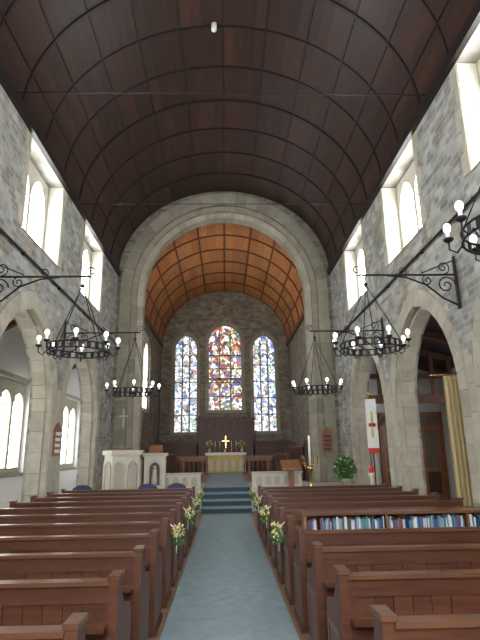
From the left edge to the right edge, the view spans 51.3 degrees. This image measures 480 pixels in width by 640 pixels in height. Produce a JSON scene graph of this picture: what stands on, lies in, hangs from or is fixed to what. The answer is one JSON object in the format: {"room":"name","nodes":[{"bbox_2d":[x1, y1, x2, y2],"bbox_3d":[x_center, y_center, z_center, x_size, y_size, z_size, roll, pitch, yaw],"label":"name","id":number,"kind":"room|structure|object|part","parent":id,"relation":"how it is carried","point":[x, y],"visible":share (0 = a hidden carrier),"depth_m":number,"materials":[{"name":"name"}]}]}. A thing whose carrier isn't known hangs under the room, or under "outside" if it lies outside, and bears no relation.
{"room":"church","nodes":[
{"label":"church","id":0,"kind":"room"},
{"bbox_2d":[0,327,79,507],"bbox_3d":[-5.607,1.278,8.292,0.350,5.300,23.000,0,-15,-2],"label":"wall","id":1,"kind":"structure","parent":0,"point":[13,356],"depth_m":12.76,"materials":[{"name":"white paint"}]},
{"bbox_2d":[0,369,29,477],"bbox_3d":[-5.641,2.494,11.902,0.310,2.420,2.560,0,-15,-2],"label":"aisle window","id":2,"kind":"structure","parent":1,"relation":"in","point":[12,393],"depth_m":12.39,"materials":[{"name":"glass"}]},
{"bbox_2d":[60,393,79,470],"bbox_3d":[-5.774,3.686,16.446,0.310,2.420,2.560,0,-15,-2],"label":"aisle window","id":3,"kind":"structure","parent":1,"relation":"in","point":[70,410],"depth_m":16.94,"materials":[{"name":"glass"}]},
{"bbox_2d":[4,318,75,368],"bbox_3d":[-5.116,-0.878,9.027,1.510,0.870,23.300,0,-15,-2],"label":"ceiling","id":4,"kind":"structure","parent":0,"point":[12,323],"depth_m":11.68,"materials":[{"name":"white paint"}]},
{"bbox_2d":[0,84,117,501],"bbox_3d":[-4.072,-0.556,6.905,0.440,8.100,19.300,0,-15,-2],"label":"wall","id":5,"kind":"structure","parent":0,"point":[57,306],"depth_m":10.73,"materials":[{"name":"stone"}]},
{"bbox_2d":[17,128,66,268],"bbox_3d":[-4.157,-2.324,10.159,0.420,1.910,2.400,0,-15,-2],"label":"clerestory window","id":6,"kind":"structure","parent":5,"relation":"in","point":[32,213],"depth_m":10.90,"materials":[{"name":"glass"}]},
{"bbox_3d":[-4.347,-2.327,10.154,0.040,1.740,1.800,0,-15,-2],"label":"leaded glass","id":7,"kind":"part","parent":6,"relation":"part of","materials":[{"name":"white glass"}]},
{"bbox_2d":[0,291,99,501],"bbox_3d":[-4.010,1.206,7.106,0.390,4.588,14.800,0,-15,-2],"label":"arches","id":8,"kind":"object","parent":5,"relation":"attached to","point":[24,306],"visible":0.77,"depth_m":10.36,"materials":[{"name":"stone"}]},
{"bbox_2d":[52,423,61,455],"bbox_3d":[-3.896,2.541,10.648,0.037,0.700,0.440,0,-15,-2],"label":"hymn board","id":9,"kind":"object","parent":8,"relation":"attached to","point":[57,430],"visible":1,"depth_m":10.59,"materials":[{"name":"brown wood"}]},
{"bbox_2d":[0,227,115,343],"bbox_3d":[-3.832,-1.679,7.181,0.071,0.065,19.250,0,-15,-2],"label":"conduit","id":10,"kind":"object","parent":5,"relation":"attached to","point":[1,229],"visible":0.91,"depth_m":9.75,"materials":[{"name":"metal"}]},
{"bbox_2d":[0,264,120,361],"bbox_3d":[-2.815,-0.183,7.602,1.988,1.547,1.124,-3,-15,9],"label":"chandelier","id":11,"kind":"object","parent":5,"relation":"attached to","point":[54,344],"visible":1,"depth_m":7.56,"materials":[{"name":"black metal"}]},
{"bbox_2d":[78,220,104,313],"bbox_3d":[-4.263,-1.372,13.784,0.420,1.910,2.400,0,-15,-2],"label":"clerestory window","id":12,"kind":"structure","parent":5,"relation":"in","point":[94,296],"depth_m":14.62,"materials":[{"name":"glass"}]},
{"bbox_3d":[-4.453,-1.375,13.780,0.040,1.740,1.800,0,-15,-2],"label":"leaded glass","id":13,"kind":"part","parent":12,"relation":"part of","materials":[{"name":"white glass"}]},
{"bbox_2d":[63,320,160,398],"bbox_3d":[-2.847,0.868,11.217,2.126,1.747,1.124,-3,-15,9],"label":"chandelier","id":14,"kind":"object","parent":5,"relation":"attached to","point":[131,389],"visible":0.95,"depth_m":11.18,"materials":[{"name":"black metal"}]},
{"bbox_2d":[140,321,160,447],"bbox_3d":[-4.061,3.497,20.994,0.300,7.400,8.600,0,-15,-2],"label":"wall","id":15,"kind":"structure","parent":0,"point":[150,421],"depth_m":22.73,"materials":[{"name":"stone"}]},
{"bbox_2d":[142,331,148,412],"bbox_3d":[-4.087,2.112,20.839,0.140,3.380,2.380,0,-15,-2],"label":"chancel window","id":16,"kind":"structure","parent":15,"relation":"in","point":[146,337],"depth_m":21.64,"materials":[{"name":"glass"}]},
{"bbox_3d":[-4.132,2.113,20.838,0.050,3.300,2.300,0,-15,-2],"label":"leaded glass","id":17,"kind":"part","parent":16,"relation":"part of","materials":[{"name":"white glass"}]},
{"bbox_2d":[145,221,303,346],"bbox_3d":[-0.687,-1.245,22.337,6.840,3.190,8.600,0,-15,-2],"label":"ceiling","id":18,"kind":"structure","parent":0,"point":[217,257],"depth_m":22.13,"materials":[{"name":"brown wood"}]},
{"bbox_2d":[109,192,341,481],"bbox_3d":[-0.511,0.400,17.083,7.900,11.300,0.735,0,-15,-2],"label":"arch","id":19,"kind":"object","parent":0,"point":[164,226],"depth_m":17.19,"materials":[{"name":"stone"}]},
{"bbox_2d":[118,409,128,427],"bbox_3d":[-3.699,3.130,15.869,0.310,0.600,0.044,0,-15,-2],"label":"cross","id":20,"kind":"object","parent":19,"relation":"attached to","point":[123,415],"depth_m":15.87,"materials":[{"name":"stone"}]},
{"bbox_2d":[321,427,332,452],"bbox_3d":[2.764,3.806,15.876,0.380,0.800,0.054,0,-15,-2],"label":"hymn board","id":21,"kind":"object","parent":19,"relation":"attached to","point":[327,447],"visible":1,"depth_m":15.84,"materials":[{"name":"brown wood"}]},
{"bbox_2d":[159,291,291,472],"bbox_3d":[-0.765,3.174,25.881,7.200,10.400,0.500,0,-15,-2],"label":"wall","id":22,"kind":"structure","parent":0,"point":[196,317],"depth_m":26.21,"materials":[{"name":"stone"}]},
{"bbox_2d":[170,332,199,435],"bbox_3d":[-2.775,3.174,25.537,1.520,5.309,0.049,0,-15,-2],"label":"stone surround","id":23,"kind":"object","parent":22,"relation":"attached to","point":[172,433],"visible":1,"depth_m":25.49,"materials":[{"name":"grey stone"}]},
{"bbox_2d":[174,336,196,431],"bbox_3d":[-2.782,3.253,25.765,1.220,5.050,0.030,0,-15,-2],"label":"stained glass","id":24,"kind":"object","parent":22,"relation":"attached to","point":[193,369],"visible":0.71,"depth_m":25.71,"materials":[{"name":"multicoloured glass"}]},
{"bbox_2d":[174,341,196,431],"bbox_3d":[-2.778,3.374,25.666,1.120,4.665,0.100,0,-15,-2],"label":"tracery","id":25,"kind":"object","parent":22,"relation":"attached to","point":[183,344],"visible":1,"depth_m":25.64,"materials":[{"name":"stone"}]},
{"bbox_2d":[209,326,241,409],"bbox_3d":[-0.775,2.464,26.031,1.780,4.510,0.030,0,-15,-2],"label":"stained glass","id":26,"kind":"object","parent":22,"relation":"attached to","point":[236,391],"visible":0.79,"depth_m":25.99,"materials":[{"name":"multicoloured glass"}]},
{"bbox_2d":[205,321,245,412],"bbox_3d":[-0.768,2.384,25.803,2.080,4.769,0.049,0,-15,-2],"label":"stone surround","id":27,"kind":"object","parent":22,"relation":"attached to","point":[215,326],"visible":1,"depth_m":25.73,"materials":[{"name":"grey stone"}]},
{"bbox_2d":[209,332,241,409],"bbox_3d":[-0.770,2.609,25.925,1.680,4.076,0.100,0,-15,-2],"label":"tracery","id":28,"kind":"object","parent":22,"relation":"attached to","point":[229,334],"visible":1,"depth_m":25.78,"materials":[{"name":"stone"}]},
{"bbox_2d":[253,340,275,430],"bbox_3d":[1.260,3.344,25.792,1.120,4.665,0.100,0,-15,-2],"label":"tracery","id":29,"kind":"object","parent":22,"relation":"attached to","point":[266,344],"visible":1,"depth_m":25.81,"materials":[{"name":"stone"}]},
{"bbox_2d":[253,336,276,430],"bbox_3d":[1.256,3.223,25.891,1.220,5.050,0.030,0,-15,-2],"label":"stained glass","id":30,"kind":"object","parent":22,"relation":"attached to","point":[256,369],"visible":0.71,"depth_m":25.81,"materials":[{"name":"multicoloured glass"}]},
{"bbox_2d":[250,331,280,433],"bbox_3d":[1.263,3.143,25.663,1.520,5.309,0.049,0,-15,-2],"label":"stone surround","id":31,"kind":"object","parent":22,"relation":"attached to","point":[256,336],"visible":1,"depth_m":25.65,"materials":[{"name":"grey stone"}]},
{"bbox_2d":[0,0,479,275],"bbox_3d":[-0.283,-5.606,8.341,7.540,3.360,19.299,0,-15,-2],"label":"ceiling","id":32,"kind":"structure","parent":0,"point":[137,108],"depth_m":11.60,"materials":[{"name":"wood"}]},
{"bbox_2d":[211,22,216,31],"bbox_3d":[-0.571,-6.420,10.977,0.120,0.200,0.120,0,-15,-2],"label":"light","id":33,"kind":"object","parent":32,"relation":"in","point":[213,24],"depth_m":10.94,"materials":[{"name":"white glass"}]},
{"bbox_3d":[-0.281,-3.926,8.676,7.100,0.016,0.018,0,-15,-2],"label":"tie rod","id":34,"kind":"part","parent":32,"relation":"part of","materials":[{"name":"metal"}]},
{"bbox_2d":[288,320,309,445],"bbox_3d":[2.835,3.445,21.209,0.300,7.400,8.600,0,-15,-2],"label":"wall","id":35,"kind":"structure","parent":0,"point":[299,405],"depth_m":22.44,"materials":[{"name":"stone"}]},
{"bbox_2d":[148,499,454,639],"bbox_3d":[0.720,4.555,10.720,13.200,0.200,29.600,0,-15,-2],"label":"floor","id":36,"kind":"structure","parent":0,"point":[165,611],"depth_m":6.06,"materials":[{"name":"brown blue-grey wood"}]},
{"bbox_2d":[0,612,88,639],"bbox_3d":[-2.097,1.812,2.222,2.810,0.885,0.595,0,-15,-2],"label":"pew","id":37,"kind":"object","parent":36,"relation":"on","point":[73,628],"visible":1,"depth_m":2.18,"materials":[{"name":"brown wood"}]},
{"bbox_2d":[0,570,130,639],"bbox_3d":[-2.121,2.031,3.058,2.810,0.885,0.595,0,-15,-2],"label":"pew","id":38,"kind":"object","parent":36,"relation":"on","point":[33,601],"visible":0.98,"depth_m":2.99,"materials":[{"name":"brown wood"}]},
{"bbox_2d":[0,545,149,639],"bbox_3d":[-2.146,2.251,3.895,2.810,0.885,0.595,0,-15,-2],"label":"pew","id":39,"kind":"object","parent":36,"relation":"on","point":[55,565],"visible":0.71,"depth_m":3.82,"materials":[{"name":"brown wood"}]},
{"bbox_2d":[0,529,162,637],"bbox_3d":[-2.170,2.470,4.731,2.810,0.885,0.595,0,-15,-2],"label":"pew","id":40,"kind":"object","parent":36,"relation":"on","point":[93,542],"visible":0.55,"depth_m":4.65,"materials":[{"name":"brown wood"}]},
{"bbox_2d":[73,485,92,489],"bbox_3d":[-3.556,4.224,11.395,0.480,0.910,0.480,0,-15,-2],"label":"upholstered chair","id":41,"kind":"object","parent":36,"relation":"on","point":[80,487],"visible":0.2,"depth_m":11.26,"materials":[{"name":"blue fabric"}]},
{"bbox_2d":[0,517,171,607],"bbox_3d":[-2.195,2.690,5.567,2.810,0.885,0.595,0,-15,-2],"label":"pew","id":42,"kind":"object","parent":36,"relation":"on","point":[39,529],"visible":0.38,"depth_m":5.49,"materials":[{"name":"brown wood"}]},
{"bbox_2d":[170,523,185,552],"bbox_3d":[-0.684,2.418,5.559,0.174,0.322,0.179,7,-17,-27],"label":"flowers","id":43,"kind":"object","parent":42,"relation":"attached to","point":[175,532],"visible":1,"depth_m":5.54,"materials":[{"name":"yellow plant"}]},
{"bbox_2d":[0,509,177,586],"bbox_3d":[-2.219,2.909,6.404,2.810,0.885,0.595,0,-15,-2],"label":"pew","id":44,"kind":"object","parent":36,"relation":"on","point":[143,516],"visible":0.18,"depth_m":6.32,"materials":[{"name":"brown wood"}]},
{"bbox_2d":[0,502,183,570],"bbox_3d":[-2.244,3.129,7.240,2.810,0.885,0.595,0,-15,-2],"label":"pew","id":45,"kind":"object","parent":36,"relation":"on","point":[150,508],"visible":0.16,"depth_m":7.15,"materials":[{"name":"brown wood"}]},
{"bbox_2d":[183,506,194,529],"bbox_3d":[-0.739,2.851,7.221,0.184,0.327,0.200,0,-15,-2],"label":"flowers","id":46,"kind":"object","parent":45,"relation":"attached to","point":[187,515],"visible":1,"depth_m":7.22,"materials":[{"name":"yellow plant"}]},
{"bbox_2d":[9,497,187,557],"bbox_3d":[-2.268,3.348,8.076,2.810,0.885,0.595,0,-15,-2],"label":"pew","id":47,"kind":"object","parent":36,"relation":"on","point":[14,503],"visible":0.17,"depth_m":7.99,"materials":[{"name":"brown wood"}]},
{"bbox_2d":[30,493,190,547],"bbox_3d":[-2.293,3.568,8.913,2.810,0.885,0.595,0,-15,-2],"label":"pew","id":48,"kind":"object","parent":36,"relation":"on","point":[187,495],"visible":0.15,"depth_m":8.82,"materials":[{"name":"brown wood"}]},
{"bbox_2d":[191,497,200,514],"bbox_3d":[-0.787,3.298,8.894,0.184,0.312,0.193,0,-15,-2],"label":"flowers","id":49,"kind":"object","parent":48,"relation":"attached to","point":[197,500],"visible":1,"depth_m":8.88,"materials":[{"name":"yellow plant"}]},
{"bbox_2d":[47,489,193,538],"bbox_3d":[-2.317,3.787,9.749,2.810,0.885,0.595,0,-15,-2],"label":"pew","id":50,"kind":"object","parent":36,"relation":"on","point":[49,494],"visible":0.16,"depth_m":9.66,"materials":[{"name":"brown wood"}]},
{"bbox_2d":[61,486,196,531],"bbox_3d":[-2.342,4.007,10.585,2.810,0.885,0.595,0,-15,-2],"label":"pew","id":51,"kind":"object","parent":36,"relation":"on","point":[193,487],"visible":0.11,"depth_m":10.49,"materials":[{"name":"brown wood"}]},
{"bbox_2d":[196,489,204,504],"bbox_3d":[-0.835,3.732,10.568,0.188,0.323,0.195,0,-15,-2],"label":"flowers","id":52,"kind":"object","parent":51,"relation":"attached to","point":[199,494],"visible":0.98,"depth_m":10.56,"materials":[{"name":"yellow plant"}]},
{"bbox_2d":[102,448,168,489],"bbox_3d":[-2.681,4.192,12.921,1.656,1.719,1.736,0,-15,-2],"label":"pulpit","id":53,"kind":"object","parent":36,"relation":"on","point":[122,467],"visible":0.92,"depth_m":12.42,"materials":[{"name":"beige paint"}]},
{"bbox_2d":[148,445,163,452],"bbox_3d":[-2.157,3.315,12.849,0.360,0.195,0.250,0,-15,-2],"label":"lectern","id":54,"kind":"object","parent":53,"relation":"on","point":[153,448],"visible":0.96,"depth_m":12.85,"materials":[{"name":"brown wood"}]},
{"bbox_2d":[138,484,157,488],"bbox_3d":[-2.110,4.239,11.537,0.480,0.910,0.480,0,-15,-2],"label":"upholstered chair","id":55,"kind":"object","parent":36,"relation":"on","point":[144,486],"visible":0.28,"depth_m":11.40,"materials":[{"name":"blue fabric"}]},
{"bbox_2d":[167,483,185,487],"bbox_3d":[-1.461,4.247,11.606,0.480,0.910,0.480,0,-15,-2],"label":"upholstered chair","id":56,"kind":"object","parent":36,"relation":"on","point":[174,485],"visible":0.21,"depth_m":11.47,"materials":[{"name":"blue fabric"}]},
{"bbox_2d":[97,471,351,512],"bbox_3d":[-0.528,6.334,19.054,7.220,0.619,11.090,0,-15,-2],"label":"platform","id":57,"kind":"object","parent":36,"relation":"on","point":[248,480],"visible":0.16,"depth_m":14.87,"materials":[{"name":"stone"}]},
{"bbox_2d":[140,442,176,482],"bbox_3d":[-2.997,5.233,18.552,0.950,1.329,3.700,0,-15,-2],"label":"stall","id":58,"kind":"object","parent":57,"relation":"on","point":[171,462],"visible":0.32,"depth_m":17.54,"materials":[{"name":"brown wood"}]},
{"bbox_2d":[166,472,201,487],"bbox_3d":[-1.792,4.477,13.925,1.440,0.409,0.260,0,-15,-2],"label":"screen","id":59,"kind":"object","parent":57,"relation":"on","point":[189,480],"visible":0.66,"depth_m":13.84,"materials":[{"name":"beige stone"}]},
{"bbox_2d":[176,456,208,474],"bbox_3d":[-2.584,6.294,21.606,2.450,0.787,0.120,0,-15,-2],"label":"rail","id":60,"kind":"object","parent":57,"relation":"on","point":[207,473],"visible":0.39,"depth_m":21.62,"materials":[{"name":"brown wood"}]},
{"bbox_2d":[179,457,206,478],"bbox_3d":[-1.759,5.544,18.714,1.030,0.747,0.500,0,-15,-2],"label":"table","id":61,"kind":"object","parent":57,"relation":"on","point":[183,460],"visible":0.74,"depth_m":18.56,"materials":[{"name":"brown wood"}]},
{"bbox_2d":[160,416,290,472],"bbox_3d":[-0.706,6.103,24.710,6.510,2.680,0.160,0,-15,-2],"label":"reredos","id":62,"kind":"object","parent":57,"relation":"on","point":[235,429],"visible":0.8,"depth_m":24.74,"materials":[{"name":"brown wood"}]},
{"bbox_2d":[199,471,252,486],"bbox_3d":[-0.537,6.069,19.289,2.600,0.011,10.390,0,-15,-2],"label":"carpet","id":63,"kind":"object","parent":57,"relation":"on","point":[233,479],"depth_m":17.15,"materials":[{"name":"blue carpet"}]},
{"bbox_2d":[205,452,246,472],"bbox_3d":[-0.668,6.735,23.654,1.940,0.900,0.745,0,-15,-2],"label":"altar","id":64,"kind":"object","parent":57,"relation":"on","point":[228,462],"visible":0.98,"depth_m":23.32,"materials":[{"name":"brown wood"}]},
{"bbox_2d":[205,440,212,452],"bbox_3d":[-1.464,6.031,23.926,0.412,0.621,0.401,0,-15,-2],"label":"flower arrangement","id":65,"kind":"object","parent":64,"relation":"on","point":[207,444],"depth_m":23.87,"materials":[{"name":"green plant"}]},
{"bbox_2d":[222,436,228,452],"bbox_3d":[-0.685,5.960,24.014,0.340,0.778,0.260,0,-15,-2],"label":"cross","id":66,"kind":"object","parent":64,"relation":"on","point":[225,440],"depth_m":24.02,"materials":[{"name":"gold metal"}]},
{"bbox_2d":[238,440,245,451],"bbox_3d":[0.089,6.038,23.962,0.427,0.579,0.431,0,-15,-2],"label":"flower arrangement","id":67,"kind":"object","parent":64,"relation":"on","point":[242,444],"depth_m":23.94,"materials":[{"name":"green plant"}]},
{"bbox_2d":[201,486,251,515],"bbox_3d":[-0.368,4.899,13.591,1.320,0.621,1.212,0,-15,-2],"label":"steps","id":68,"kind":"structure","parent":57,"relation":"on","point":[217,500],"depth_m":13.31,"materials":[{"name":"blue carpet"}]},
{"bbox_2d":[245,456,272,477],"bbox_3d":[0.710,5.526,18.791,1.030,0.747,0.500,0,-15,-2],"label":"table","id":69,"kind":"object","parent":57,"relation":"on","point":[268,458],"visible":0.74,"depth_m":18.64,"materials":[{"name":"brown wood"}]},
{"bbox_2d":[243,455,275,473],"bbox_3d":[1.364,6.265,21.729,2.450,0.787,0.120,0,-15,-2],"label":"rail","id":70,"kind":"object","parent":57,"relation":"on","point":[244,456],"visible":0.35,"depth_m":21.72,"materials":[{"name":"brown wood"}]},
{"bbox_2d":[251,471,302,486],"bbox_3d":[1.026,4.456,14.013,1.440,0.409,0.260,0,-15,-2],"label":"screen","id":71,"kind":"object","parent":57,"relation":"on","point":[263,478],"visible":0.88,"depth_m":13.91,"materials":[{"name":"beige stone"}]},
{"bbox_2d":[275,440,311,479],"bbox_3d":[1.951,5.196,18.707,0.950,1.329,3.700,0,-15,-2],"label":"stall","id":72,"kind":"object","parent":57,"relation":"on","point":[295,452],"visible":0.59,"depth_m":17.21,"materials":[{"name":"brown wood"}]},
{"bbox_2d":[159,514,299,639],"bbox_3d":[-0.108,2.908,4.808,1.220,0.013,16.780,0,-15,-2],"label":"carpet","id":73,"kind":"object","parent":36,"relation":"on","point":[228,588],"visible":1,"depth_m":5.83,"materials":[{"name":"blue carpet"}]},
{"bbox_2d":[280,460,301,485],"bbox_3d":[1.345,4.358,13.065,0.500,1.349,0.500,0,-15,-2],"label":"lectern","id":74,"kind":"object","parent":36,"relation":"on","point":[290,465],"visible":0.45,"depth_m":13.10,"materials":[{"name":"brown wood"}]},
{"bbox_2d":[284,515,300,604],"bbox_3d":[1.923,2.659,5.696,2.810,0.885,0.595,0,-15,-2],"label":"pew","id":75,"kind":"object","parent":36,"relation":"on","point":[290,539],"visible":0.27,"depth_m":5.53,"materials":[{"name":"brown wood"}]},
{"bbox_2d":[269,521,284,550],"bbox_3d":[0.413,2.409,5.583,0.171,0.318,0.170,13,-20,-42],"label":"flowers","id":76,"kind":"object","parent":75,"relation":"attached to","point":[274,532],"visible":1,"depth_m":5.58,"materials":[{"name":"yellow plant"}]},
{"bbox_2d":[302,435,318,485],"bbox_3d":[1.853,4.024,13.064,0.460,1.979,0.460,0,-15,-2],"label":"candle stand","id":77,"kind":"object","parent":36,"relation":"on","point":[309,468],"visible":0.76,"depth_m":13.10,"materials":[{"name":"gold metal"}]},
{"bbox_2d":[257,483,388,530],"bbox_3d":[1.776,3.976,10.714,2.810,0.885,0.595,0,-15,-2],"label":"pew","id":78,"kind":"object","parent":36,"relation":"on","point":[385,485],"visible":0.17,"depth_m":10.62,"materials":[{"name":"brown wood"}]},
{"bbox_2d":[249,488,256,503],"bbox_3d":[0.270,3.723,10.602,0.185,0.325,0.191,0,-15,-2],"label":"flowers","id":79,"kind":"object","parent":78,"relation":"attached to","point":[251,494],"visible":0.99,"depth_m":10.60,"materials":[{"name":"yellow plant"}]},
{"bbox_2d":[260,486,402,537],"bbox_3d":[1.801,3.756,9.878,2.810,0.885,0.595,0,-15,-2],"label":"pew","id":80,"kind":"object","parent":36,"relation":"on","point":[397,488],"visible":0.16,"depth_m":9.78,"materials":[{"name":"brown wood"}]},
{"bbox_2d":[263,489,418,545],"bbox_3d":[1.825,3.537,9.041,2.810,0.885,0.595,0,-15,-2],"label":"pew","id":81,"kind":"object","parent":36,"relation":"on","point":[415,491],"visible":0.18,"depth_m":8.95,"materials":[{"name":"brown wood"}]},
{"bbox_2d":[253,495,262,509],"bbox_3d":[0.324,3.286,8.929,0.176,0.320,0.186,0,-15,-2],"label":"flowers","id":82,"kind":"object","parent":81,"relation":"attached to","point":[257,501],"visible":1,"depth_m":8.91,"materials":[{"name":"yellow plant"}]},
{"bbox_2d":[332,454,357,484],"bbox_3d":[2.687,4.146,12.630,0.607,1.497,0.614,5,-16,-21],"label":"potted plant","id":83,"kind":"object","parent":36,"relation":"on","point":[346,480],"visible":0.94,"depth_m":12.64,"materials":[{"name":"green plant"}]},
{"bbox_2d":[267,492,438,555],"bbox_3d":[1.850,3.317,8.205,2.810,0.885,0.595,0,-15,-2],"label":"pew","id":84,"kind":"object","parent":36,"relation":"on","point":[434,496],"visible":0.2,"depth_m":8.11,"materials":[{"name":"brown wood"}]},
{"bbox_2d":[271,497,463,567],"bbox_3d":[1.874,3.098,7.369,2.810,0.885,0.595,0,-15,-2],"label":"pew","id":85,"kind":"object","parent":36,"relation":"on","point":[458,501],"visible":0.23,"depth_m":7.27,"materials":[{"name":"brown wood"}]},
{"bbox_2d":[259,505,270,527],"bbox_3d":[0.366,2.847,7.260,0.189,0.322,0.194,0,-15,-2],"label":"flowers","id":86,"kind":"object","parent":85,"relation":"attached to","point":[262,511],"visible":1,"depth_m":7.25,"materials":[{"name":"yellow plant"}]},
{"bbox_2d":[363,392,379,484],"bbox_3d":[3.085,3.119,11.528,0.277,2.914,0.276,-14,-19,41],"label":"banner","id":87,"kind":"object","parent":36,"relation":"on","point":[370,404],"visible":0.87,"depth_m":11.64,"materials":[{"name":"white fabric"}]},
{"bbox_2d":[368,465,374,484],"bbox_3d":[3.135,4.047,11.751,0.280,1.230,0.280,0,-15,-2],"label":"lamp stand","id":88,"kind":"object","parent":36,"relation":"on","point":[371,474],"visible":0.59,"depth_m":11.80,"materials":[{"name":"beige paint"}]},
{"bbox_2d":[277,506,479,583],"bbox_3d":[1.899,2.878,6.532,2.810,0.885,0.595,0,-15,-2],"label":"pew","id":89,"kind":"object","parent":36,"relation":"on","point":[282,512],"visible":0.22,"depth_m":6.40,"materials":[{"name":"brown wood"}]},
{"bbox_2d":[294,526,479,633],"bbox_3d":[1.948,2.439,4.860,2.810,0.885,0.595,0,-15,-2],"label":"pew","id":90,"kind":"object","parent":36,"relation":"on","point":[302,553],"visible":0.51,"depth_m":4.74,"materials":[{"name":"brown wood"}]},
{"bbox_2d":[299,508,479,529],"bbox_3d":[1.985,2.513,5.284,2.660,0.954,0.220,0,-15,-2],"label":"bookcase","id":91,"kind":"object","parent":36,"relation":"on","point":[464,512],"visible":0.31,"depth_m":5.33,"materials":[{"name":"brown wood"}]},
{"bbox_2d":[307,513,479,529],"bbox_3d":[1.971,2.362,5.320,2.517,0.555,0.165,0,-15,-2],"label":"books","id":92,"kind":"object","parent":91,"relation":"in","point":[426,520],"visible":0.3,"depth_m":5.30,"materials":[{"name":"blue paper"}]},
{"bbox_2d":[307,541,479,639],"bbox_3d":[1.972,2.220,4.023,2.810,0.885,0.595,0,-15,-2],"label":"pew","id":93,"kind":"object","parent":36,"relation":"on","point":[321,574],"visible":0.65,"depth_m":3.90,"materials":[{"name":"brown wood"}]},
{"bbox_2d":[327,565,479,639],"bbox_3d":[1.996,2.000,3.187,2.810,0.885,0.595,0,-15,-2],"label":"pew","id":94,"kind":"object","parent":36,"relation":"on","point":[350,616],"visible":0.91,"depth_m":3.06,"materials":[{"name":"brown wood"}]},
{"bbox_2d":[371,605,479,639],"bbox_3d":[2.021,1.781,2.351,2.810,0.885,0.595,0,-15,-2],"label":"pew","id":95,"kind":"object","parent":36,"relation":"on","point":[387,625],"visible":1,"depth_m":2.22,"materials":[{"name":"brown wood"}]},
{"bbox_2d":[429,374,474,505],"bbox_3d":[4.345,2.558,9.695,1.013,3.032,0.099,0,-15,-2],"label":"curtain","id":96,"kind":"object","parent":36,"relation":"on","point":[455,417],"visible":0.4,"depth_m":9.76,"materials":[{"name":"beige fabric"}]},
{"bbox_2d":[330,22,479,494],"bbox_3d":[3.664,-0.615,7.147,0.440,8.100,19.300,0,-15,-2],"label":"wall","id":97,"kind":"structure","parent":0,"point":[440,150],"depth_m":9.04,"materials":[{"name":"stone"}]},
{"bbox_2d":[291,318,385,396],"bbox_3d":[2.200,0.781,11.189,2.126,1.747,1.124,-3,-15,9],"label":"chandelier","id":98,"kind":"object","parent":97,"relation":"attached to","point":[307,385],"visible":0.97,"depth_m":11.35,"materials":[{"name":"black metal"}]},
{"bbox_2d":[342,219,368,311],"bbox_3d":[3.413,-1.430,14.024,0.420,1.910,2.400,0,-15,-2],"label":"clerestory window","id":99,"kind":"structure","parent":97,"relation":"in","point":[352,289],"depth_m":14.86,"materials":[{"name":"glass"}]},
{"bbox_3d":[3.603,-1.436,14.031,0.040,1.740,1.800,0,-15,-2],"label":"leaded glass","id":100,"kind":"part","parent":99,"relation":"part of","materials":[{"name":"white glass"}]},
{"bbox_2d":[332,256,461,358],"bbox_3d":[2.377,-0.264,7.604,1.988,1.547,1.124,-3,-15,9],"label":"chandelier","id":101,"kind":"object","parent":97,"relation":"attached to","point":[389,337],"visible":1,"depth_m":7.75,"materials":[{"name":"black metal"}]},
{"bbox_2d":[378,130,427,267],"bbox_3d":[3.519,-2.381,10.399,0.420,1.910,2.400,0,-15,-2],"label":"clerestory window","id":102,"kind":"structure","parent":97,"relation":"in","point":[411,210],"depth_m":11.14,"materials":[{"name":"glass"}]},
{"bbox_3d":[3.709,-2.388,10.406,0.040,1.740,1.800,0,-15,-2],"label":"leaded glass","id":103,"kind":"part","parent":102,"relation":"part of","materials":[{"name":"white glass"}]},
{"bbox_2d":[337,191,479,337],"bbox_3d":[3.391,-1.734,7.407,0.071,0.065,19.250,0,-15,-2],"label":"conduit","id":104,"kind":"object","parent":97,"relation":"attached to","point":[472,198],"visible":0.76,"depth_m":9.27,"materials":[{"name":"metal"}]},
{"bbox_2d":[350,285,479,505],"bbox_3d":[3.616,1.149,7.344,0.390,4.588,14.800,0,-15,-2],"label":"arches","id":105,"kind":"object","parent":97,"relation":"attached to","point":[401,391],"visible":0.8,"depth_m":10.40,"materials":[{"name":"stone"}]},
{"bbox_2d":[443,104,479,261],"bbox_3d":[2.521,-1.353,4.423,1.635,1.517,1.162,7,-17,-29],"label":"chandelier","id":106,"kind":"object","parent":97,"relation":"attached to","point":[475,249],"visible":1,"depth_m":4.33,"materials":[{"name":"black metal"}]},
{"bbox_2d":[449,58,479,177],"bbox_3d":[3.628,-3.358,6.676,0.420,1.910,2.400,0,-15,-2],"label":"clerestory window","id":107,"kind":"structure","parent":97,"relation":"in","point":[466,82],"depth_m":7.66,"materials":[{"name":"glass"}]},
{"bbox_2d":[369,359,449,498],"bbox_3d":[5.363,3.389,17.005,3.509,5.300,0.300,0,-15,-2],"label":"wall","id":108,"kind":"structure","parent":0,"point":[424,385],"depth_m":17.02,"materials":[{"name":"white paint"}]},
{"bbox_2d":[377,412,450,498],"bbox_3d":[5.716,4.460,16.518,2.150,2.769,0.100,0,-15,-2],"label":"door","id":109,"kind":"structure","parent":108,"relation":"in","point":[434,454],"depth_m":16.51,"materials":[{"name":"brown wood"}]},
{"bbox_2d":[368,314,456,428],"bbox_3d":[5.630,-0.140,7.597,3.510,2.950,20.300,0,-15,-2],"label":"ceiling","id":110,"kind":"structure","parent":0,"point":[435,355],"depth_m":14.41,"materials":[{"name":"brown wood"}]},
{"bbox_2d":[437,367,456,498],"bbox_3d":[7.251,0.827,7.339,0.300,5.300,20.200,0,-15,-2],"label":"wall","id":111,"kind":"structure","parent":0,"point":[453,370],"depth_m":16.47,"materials":[{"name":"white paint"}]}
]}

